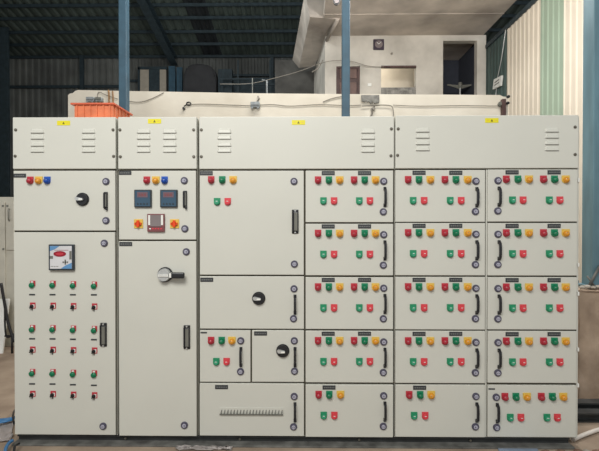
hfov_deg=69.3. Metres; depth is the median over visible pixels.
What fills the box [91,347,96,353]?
switch
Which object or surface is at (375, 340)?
light
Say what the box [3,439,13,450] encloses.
hose
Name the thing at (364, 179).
light
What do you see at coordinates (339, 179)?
light
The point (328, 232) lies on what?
light
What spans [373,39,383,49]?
wall clock
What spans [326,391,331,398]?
light
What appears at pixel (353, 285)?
light
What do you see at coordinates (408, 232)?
light
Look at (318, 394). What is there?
light
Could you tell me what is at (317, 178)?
light
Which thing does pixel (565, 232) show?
light
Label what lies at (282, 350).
switch
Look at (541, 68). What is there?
wall
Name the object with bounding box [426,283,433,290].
light
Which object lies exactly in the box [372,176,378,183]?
light
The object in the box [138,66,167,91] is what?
board
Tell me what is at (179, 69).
steel column
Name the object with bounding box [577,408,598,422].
channel
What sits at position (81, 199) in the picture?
switch
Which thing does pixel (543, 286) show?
light
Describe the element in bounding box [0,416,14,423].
hose
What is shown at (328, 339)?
light
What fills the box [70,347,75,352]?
switch
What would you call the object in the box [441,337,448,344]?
light
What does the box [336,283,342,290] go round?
light
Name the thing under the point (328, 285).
light
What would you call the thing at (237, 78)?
pipe railing
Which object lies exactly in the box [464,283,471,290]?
light
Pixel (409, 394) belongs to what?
light
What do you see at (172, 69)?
steel column
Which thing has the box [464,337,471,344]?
light
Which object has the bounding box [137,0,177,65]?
rafter
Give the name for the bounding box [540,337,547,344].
light
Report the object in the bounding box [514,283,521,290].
light
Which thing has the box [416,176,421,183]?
light
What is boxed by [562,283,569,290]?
light
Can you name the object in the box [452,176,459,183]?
light
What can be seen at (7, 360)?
floor
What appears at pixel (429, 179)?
light
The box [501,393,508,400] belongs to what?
light
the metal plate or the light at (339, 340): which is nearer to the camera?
the light at (339, 340)
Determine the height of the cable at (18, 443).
0.108 m
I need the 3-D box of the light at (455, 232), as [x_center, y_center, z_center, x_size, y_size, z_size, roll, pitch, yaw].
[1.060,0.050,2.922,0.044,0.052,0.031,0,0,1]
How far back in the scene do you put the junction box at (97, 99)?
5.96 m
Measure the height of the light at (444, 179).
0.052 m
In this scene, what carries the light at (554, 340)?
attached to the tall cabinet at (485, 314)
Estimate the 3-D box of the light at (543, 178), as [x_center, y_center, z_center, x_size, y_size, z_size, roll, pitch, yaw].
[1.647,-0.311,2.912,0.044,0.052,0.031,0,0,1]
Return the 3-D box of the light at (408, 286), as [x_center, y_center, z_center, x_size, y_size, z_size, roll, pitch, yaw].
[0.738,0.418,2.929,0.044,0.052,0.031,0,0,1]
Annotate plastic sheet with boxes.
[0,421,12,441]
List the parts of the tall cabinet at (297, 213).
door, door handle, door, door, door, door, door handle, door handle, door handle, door handle, door, door, door, door, door, door handle, door handle, door handle, door handle, door handle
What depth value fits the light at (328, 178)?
2.93 m
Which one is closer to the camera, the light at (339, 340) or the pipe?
the light at (339, 340)
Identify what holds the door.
in the wall at (425, 52)
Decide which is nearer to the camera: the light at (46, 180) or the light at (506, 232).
the light at (506, 232)
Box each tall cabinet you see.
[0,197,14,345]
[13,117,118,434]
[118,117,199,435]
[199,116,393,436]
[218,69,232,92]
[393,115,579,437]
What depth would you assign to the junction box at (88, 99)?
5.95 m
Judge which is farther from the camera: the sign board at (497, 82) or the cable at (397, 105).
the sign board at (497, 82)
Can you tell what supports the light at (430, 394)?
attached to the tall cabinet at (485, 314)
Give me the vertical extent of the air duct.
0.838 m
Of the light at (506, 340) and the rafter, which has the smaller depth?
the light at (506, 340)
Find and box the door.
[336,67,359,93]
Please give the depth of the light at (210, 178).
2.94 m
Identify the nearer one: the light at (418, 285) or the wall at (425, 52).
the light at (418, 285)
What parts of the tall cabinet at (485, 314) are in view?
door, door, door, door, door, door handle, door handle, door handle, door handle, door handle, door handle, door handle, door handle, door handle, door handle, door, door, door, door, door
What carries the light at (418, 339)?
attached to the tall cabinet at (485, 314)
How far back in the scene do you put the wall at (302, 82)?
15.21 m
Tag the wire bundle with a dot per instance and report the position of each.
(373, 107)
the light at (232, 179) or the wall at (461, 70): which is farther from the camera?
the wall at (461, 70)
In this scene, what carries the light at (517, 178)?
attached to the tall cabinet at (485, 314)
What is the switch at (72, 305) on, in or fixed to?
attached to the tall cabinet at (66, 171)
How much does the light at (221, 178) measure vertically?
0.052 m
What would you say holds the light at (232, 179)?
attached to the tall cabinet at (297, 213)
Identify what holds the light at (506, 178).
attached to the tall cabinet at (485, 314)
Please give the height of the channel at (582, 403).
0.100 m
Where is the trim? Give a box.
[485,0,537,49]
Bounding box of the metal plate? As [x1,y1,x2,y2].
[0,299,9,353]
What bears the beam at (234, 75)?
attached to the wall at (24, 102)
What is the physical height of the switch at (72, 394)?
0.054 m
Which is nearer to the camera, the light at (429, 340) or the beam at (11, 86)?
the light at (429, 340)
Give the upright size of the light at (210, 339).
0.052 m
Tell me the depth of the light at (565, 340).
2.93 m
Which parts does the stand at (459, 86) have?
blade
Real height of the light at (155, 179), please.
0.053 m
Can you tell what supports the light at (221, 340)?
attached to the tall cabinet at (297, 213)
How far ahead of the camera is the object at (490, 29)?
18.20 m
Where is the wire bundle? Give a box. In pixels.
[370,103,374,115]
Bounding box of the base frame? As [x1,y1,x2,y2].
[11,433,574,449]
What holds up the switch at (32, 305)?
attached to the tall cabinet at (66, 171)
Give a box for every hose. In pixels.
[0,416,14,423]
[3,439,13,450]
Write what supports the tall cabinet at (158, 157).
on the floor
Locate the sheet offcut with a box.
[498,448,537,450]
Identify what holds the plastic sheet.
on the floor
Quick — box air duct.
[293,0,339,67]
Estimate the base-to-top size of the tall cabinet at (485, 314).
2.196 m
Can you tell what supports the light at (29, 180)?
attached to the tall cabinet at (66, 171)
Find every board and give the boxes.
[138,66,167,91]
[493,30,505,94]
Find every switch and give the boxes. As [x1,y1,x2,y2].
[29,302,35,309]
[29,346,35,353]
[29,391,35,398]
[49,347,55,354]
[50,303,55,310]
[50,391,55,398]
[70,303,75,308]
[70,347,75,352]
[70,392,75,397]
[75,193,88,205]
[91,303,96,308]
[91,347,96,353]
[91,392,96,398]
[134,219,142,227]
[157,267,184,281]
[170,219,178,227]
[252,292,264,304]
[276,344,288,356]
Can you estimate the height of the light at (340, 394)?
0.053 m
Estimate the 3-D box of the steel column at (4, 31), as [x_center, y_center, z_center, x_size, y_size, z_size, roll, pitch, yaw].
[-12.565,-3.449,18.125,0.921,9.641,0.180,0,1,1]
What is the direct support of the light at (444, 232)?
attached to the tall cabinet at (485, 314)
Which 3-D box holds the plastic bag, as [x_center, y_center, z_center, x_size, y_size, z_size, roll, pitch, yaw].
[-0.645,1.494,2.911,0.392,0.010,0.059,0,1,1]
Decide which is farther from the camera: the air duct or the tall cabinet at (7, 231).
the air duct
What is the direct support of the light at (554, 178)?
attached to the tall cabinet at (485, 314)
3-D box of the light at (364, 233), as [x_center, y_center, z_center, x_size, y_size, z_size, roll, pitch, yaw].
[0.443,0.055,2.930,0.044,0.052,0.031,0,0,1]
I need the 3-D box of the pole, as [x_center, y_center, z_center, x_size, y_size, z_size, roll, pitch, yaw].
[-0.718,-0.786,8.953,0.117,4.476,0.044,0,1,1]
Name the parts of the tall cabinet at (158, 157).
door, door, door handle, door handle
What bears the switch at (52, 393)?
attached to the tall cabinet at (66, 171)
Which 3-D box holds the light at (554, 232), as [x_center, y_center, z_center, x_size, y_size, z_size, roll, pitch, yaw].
[1.723,0.051,2.914,0.044,0.052,0.031,0,0,1]
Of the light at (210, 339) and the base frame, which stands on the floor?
the base frame
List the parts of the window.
sill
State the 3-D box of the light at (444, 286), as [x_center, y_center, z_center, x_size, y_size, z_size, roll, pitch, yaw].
[0.986,0.417,2.926,0.044,0.052,0.031,0,0,1]
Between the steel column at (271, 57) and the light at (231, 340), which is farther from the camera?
the steel column at (271, 57)
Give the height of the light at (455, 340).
0.052 m
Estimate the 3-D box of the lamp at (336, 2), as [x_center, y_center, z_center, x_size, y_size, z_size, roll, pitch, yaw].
[0.608,-3.891,7.106,0.120,0.560,0.086,0,1,1]
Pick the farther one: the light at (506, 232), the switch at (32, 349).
the switch at (32, 349)
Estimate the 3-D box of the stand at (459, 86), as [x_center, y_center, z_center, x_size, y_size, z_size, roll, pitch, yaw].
[4.710,-3.483,12.713,0.760,1.403,0.320,0,1,1]
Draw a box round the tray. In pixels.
[70,103,132,118]
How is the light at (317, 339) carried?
attached to the tall cabinet at (297, 213)
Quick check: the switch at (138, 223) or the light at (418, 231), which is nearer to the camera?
the light at (418, 231)
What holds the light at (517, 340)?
attached to the tall cabinet at (485, 314)
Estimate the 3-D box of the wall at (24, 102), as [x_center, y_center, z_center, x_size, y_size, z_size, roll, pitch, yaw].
[0.195,-3.295,20.046,27.900,9.300,0.050,0,1,1]
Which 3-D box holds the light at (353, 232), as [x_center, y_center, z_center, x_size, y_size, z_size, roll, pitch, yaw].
[0.371,0.055,2.931,0.044,0.052,0.031,0,0,1]
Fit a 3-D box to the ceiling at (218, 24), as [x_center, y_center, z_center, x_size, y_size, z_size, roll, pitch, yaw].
[0.042,-10.509,7.459,27.900,5.614,25.200,0,1,1]
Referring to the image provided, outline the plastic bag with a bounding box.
[175,445,232,449]
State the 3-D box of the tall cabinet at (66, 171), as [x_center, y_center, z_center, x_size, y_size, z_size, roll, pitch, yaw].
[-1.610,0.353,3.213,0.714,2.192,0.561,0,1,1]
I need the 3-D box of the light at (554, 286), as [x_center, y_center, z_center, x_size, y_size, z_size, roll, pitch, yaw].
[1.725,0.418,2.917,0.044,0.052,0.031,0,0,1]
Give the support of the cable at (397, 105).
attached to the wall at (167, 104)
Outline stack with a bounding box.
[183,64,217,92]
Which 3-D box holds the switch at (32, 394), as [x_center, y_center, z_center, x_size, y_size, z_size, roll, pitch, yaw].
[-1.836,1.165,2.974,0.037,0.054,0.018,0,0,1]
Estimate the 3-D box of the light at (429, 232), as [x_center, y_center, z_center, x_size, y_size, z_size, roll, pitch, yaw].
[0.887,0.050,2.924,0.052,0.053,0.031,0,0,1]
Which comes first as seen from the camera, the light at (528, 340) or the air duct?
the light at (528, 340)
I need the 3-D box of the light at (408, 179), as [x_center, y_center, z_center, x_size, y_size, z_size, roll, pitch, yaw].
[0.736,-0.309,2.923,0.044,0.052,0.031,0,0,1]
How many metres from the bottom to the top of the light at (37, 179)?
0.053 m
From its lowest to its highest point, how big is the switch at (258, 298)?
0.090 m
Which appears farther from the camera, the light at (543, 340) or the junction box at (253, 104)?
the junction box at (253, 104)
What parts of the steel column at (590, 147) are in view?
brace rod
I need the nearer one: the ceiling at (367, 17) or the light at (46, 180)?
the light at (46, 180)
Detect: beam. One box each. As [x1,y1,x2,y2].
[10,85,118,88]
[233,74,274,76]
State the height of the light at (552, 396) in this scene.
0.052 m
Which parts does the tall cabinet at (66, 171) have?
door, door, door handle, door handle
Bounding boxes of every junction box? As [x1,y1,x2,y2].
[86,97,94,102]
[95,97,103,101]
[251,102,259,108]
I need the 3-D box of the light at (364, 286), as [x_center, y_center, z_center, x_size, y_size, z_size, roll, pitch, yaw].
[0.443,0.419,2.933,0.044,0.052,0.031,0,0,1]
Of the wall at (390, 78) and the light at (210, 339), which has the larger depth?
the wall at (390, 78)
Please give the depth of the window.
11.93 m
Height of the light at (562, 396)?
0.053 m
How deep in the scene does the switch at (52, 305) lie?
2.97 m
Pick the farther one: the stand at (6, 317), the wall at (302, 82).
the wall at (302, 82)
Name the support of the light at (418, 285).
attached to the tall cabinet at (485, 314)
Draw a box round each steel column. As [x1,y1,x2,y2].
[0,27,9,196]
[79,55,83,89]
[118,0,129,111]
[169,66,175,91]
[177,67,182,91]
[270,56,273,77]
[341,0,349,116]
[578,0,598,287]
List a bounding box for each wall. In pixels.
[10,54,292,196]
[68,90,507,118]
[275,60,317,93]
[314,35,485,94]
[381,69,413,87]
[443,44,473,94]
[486,0,582,281]
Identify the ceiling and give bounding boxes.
[0,0,530,55]
[321,0,515,59]
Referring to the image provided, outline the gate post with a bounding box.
[500,95,509,114]
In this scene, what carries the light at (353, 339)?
attached to the tall cabinet at (297, 213)
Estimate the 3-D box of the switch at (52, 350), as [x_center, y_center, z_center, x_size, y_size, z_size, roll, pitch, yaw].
[-1.693,0.860,2.970,0.037,0.054,0.018,0,0,1]
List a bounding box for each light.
[26,177,33,183]
[34,176,42,183]
[43,177,50,183]
[143,176,149,183]
[152,176,159,183]
[161,176,167,183]
[208,176,213,183]
[208,337,213,344]
[218,337,224,344]
[219,176,224,183]
[228,337,235,344]
[229,176,236,183]
[315,176,320,183]
[315,230,320,236]
[315,283,320,290]
[315,337,320,344]
[315,391,321,398]
[326,176,331,183]
[326,230,331,236]
[326,283,331,290]
[326,337,331,344]
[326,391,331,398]
[336,176,342,183]
[336,230,342,236]
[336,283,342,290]
[336,337,342,344]
[337,391,343,398]
[351,176,356,183]
[351,230,356,236]
[351,283,356,290]
[351,337,356,344]
[361,176,367,183]
[361,230,367,236]
[361,283,367,290]
[361,337,367,344]
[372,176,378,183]
[372,230,378,236]
[372,283,378,290]
[372,337,378,344]
[405,176,411,183]
[405,229,411,236]
[405,283,411,290]
[405,337,411,344]
[406,391,412,398]
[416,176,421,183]
[416,229,421,236]
[416,283,421,290]
[416,337,421,344]
[417,391,423,398]
[426,176,433,183]
[426,229,433,236]
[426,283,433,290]
[426,337,433,344]
[427,391,434,398]
[441,176,448,183]
[441,229,448,236]
[441,283,447,290]
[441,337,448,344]
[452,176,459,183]
[452,229,459,236]
[452,283,459,290]
[452,337,459,344]
[464,176,471,183]
[464,229,471,236]
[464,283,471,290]
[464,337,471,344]
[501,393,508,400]
[503,175,509,182]
[503,229,509,236]
[503,283,509,290]
[503,337,509,344]
[512,393,519,400]
[514,175,521,182]
[514,229,521,236]
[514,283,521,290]
[514,337,521,344]
[523,393,530,400]
[525,175,532,182]
[525,229,532,236]
[525,283,532,290]
[525,337,532,344]
[538,393,544,400]
[540,175,547,182]
[540,229,547,236]
[540,283,547,290]
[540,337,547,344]
[549,393,556,400]
[551,175,558,182]
[551,229,558,236]
[551,283,558,290]
[551,337,558,344]
[559,393,567,400]
[562,175,569,182]
[562,229,569,236]
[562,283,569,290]
[562,337,569,344]
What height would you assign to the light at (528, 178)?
0.053 m
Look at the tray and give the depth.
3.08 m
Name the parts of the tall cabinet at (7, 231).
door, door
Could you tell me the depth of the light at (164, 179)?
2.95 m
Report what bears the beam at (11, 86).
attached to the wall at (24, 102)
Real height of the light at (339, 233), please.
0.053 m
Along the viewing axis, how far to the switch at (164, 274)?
2.92 m
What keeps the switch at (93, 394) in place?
attached to the tall cabinet at (66, 171)
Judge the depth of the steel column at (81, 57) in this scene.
19.86 m
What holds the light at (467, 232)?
attached to the tall cabinet at (485, 314)
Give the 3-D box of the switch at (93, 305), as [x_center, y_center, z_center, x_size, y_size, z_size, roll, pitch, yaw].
[-1.405,0.562,2.963,0.037,0.054,0.018,0,0,1]
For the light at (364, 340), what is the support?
attached to the tall cabinet at (297, 213)
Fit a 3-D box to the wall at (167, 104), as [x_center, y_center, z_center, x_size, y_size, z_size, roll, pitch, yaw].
[-0.177,-0.204,6.101,6.089,3.362,0.200,0,1,1]
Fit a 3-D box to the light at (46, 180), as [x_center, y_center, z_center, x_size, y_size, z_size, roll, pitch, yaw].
[-1.727,-0.309,2.953,0.044,0.052,0.031,0,0,1]
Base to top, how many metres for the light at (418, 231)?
0.052 m
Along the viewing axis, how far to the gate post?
5.89 m
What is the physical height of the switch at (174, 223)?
0.063 m
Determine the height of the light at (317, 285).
0.052 m
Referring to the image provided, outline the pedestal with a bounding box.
[578,282,598,398]
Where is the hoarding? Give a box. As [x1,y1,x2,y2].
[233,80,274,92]
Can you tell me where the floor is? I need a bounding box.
[0,346,598,450]
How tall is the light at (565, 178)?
0.053 m
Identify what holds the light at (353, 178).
attached to the tall cabinet at (297, 213)
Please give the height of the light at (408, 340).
0.052 m
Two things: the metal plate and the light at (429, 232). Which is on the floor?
the metal plate
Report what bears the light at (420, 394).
attached to the tall cabinet at (485, 314)
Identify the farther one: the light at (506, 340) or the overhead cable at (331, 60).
the overhead cable at (331, 60)
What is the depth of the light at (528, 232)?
2.92 m
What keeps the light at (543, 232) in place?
attached to the tall cabinet at (485, 314)
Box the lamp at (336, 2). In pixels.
[333,0,339,5]
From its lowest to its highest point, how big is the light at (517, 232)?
0.052 m
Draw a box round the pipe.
[571,427,598,441]
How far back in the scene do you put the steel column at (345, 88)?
5.08 m
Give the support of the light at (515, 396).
attached to the tall cabinet at (485, 314)
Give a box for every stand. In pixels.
[0,283,13,353]
[447,82,470,94]
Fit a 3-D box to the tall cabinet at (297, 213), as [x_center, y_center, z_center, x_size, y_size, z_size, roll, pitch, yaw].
[-0.019,0.353,3.193,1.332,2.192,0.561,0,1,1]
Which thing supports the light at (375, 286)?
attached to the tall cabinet at (297, 213)
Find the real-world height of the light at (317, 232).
0.052 m
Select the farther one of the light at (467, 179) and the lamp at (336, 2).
the lamp at (336, 2)
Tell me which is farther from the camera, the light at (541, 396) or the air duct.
the air duct
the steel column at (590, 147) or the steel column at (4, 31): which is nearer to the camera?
the steel column at (590, 147)
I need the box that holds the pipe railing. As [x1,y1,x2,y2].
[220,60,274,92]
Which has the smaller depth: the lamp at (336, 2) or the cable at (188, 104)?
the cable at (188, 104)
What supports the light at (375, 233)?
attached to the tall cabinet at (297, 213)
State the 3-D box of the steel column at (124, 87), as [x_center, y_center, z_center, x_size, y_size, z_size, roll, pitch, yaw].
[-2.090,-4.749,5.135,0.171,12.468,0.180,0,1,1]
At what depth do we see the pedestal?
3.71 m
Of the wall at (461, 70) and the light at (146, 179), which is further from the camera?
the wall at (461, 70)
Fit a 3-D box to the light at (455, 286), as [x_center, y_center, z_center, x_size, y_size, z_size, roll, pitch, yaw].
[1.061,0.417,2.925,0.044,0.052,0.031,0,0,1]
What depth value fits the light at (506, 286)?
2.92 m
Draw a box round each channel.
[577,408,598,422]
[578,399,598,408]
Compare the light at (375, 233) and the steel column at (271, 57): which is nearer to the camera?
the light at (375, 233)
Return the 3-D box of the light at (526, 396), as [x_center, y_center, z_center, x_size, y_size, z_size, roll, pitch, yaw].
[1.543,1.163,2.926,0.052,0.053,0.031,0,0,1]
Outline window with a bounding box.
[381,65,415,93]
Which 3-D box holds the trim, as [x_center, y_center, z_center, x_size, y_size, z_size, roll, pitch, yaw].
[5.144,-4.895,10.864,0.100,0.100,8.063,0,1,1]
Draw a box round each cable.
[12,409,19,450]
[188,104,357,105]
[245,60,378,83]
[397,105,488,105]
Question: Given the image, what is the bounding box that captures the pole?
[262,79,267,92]

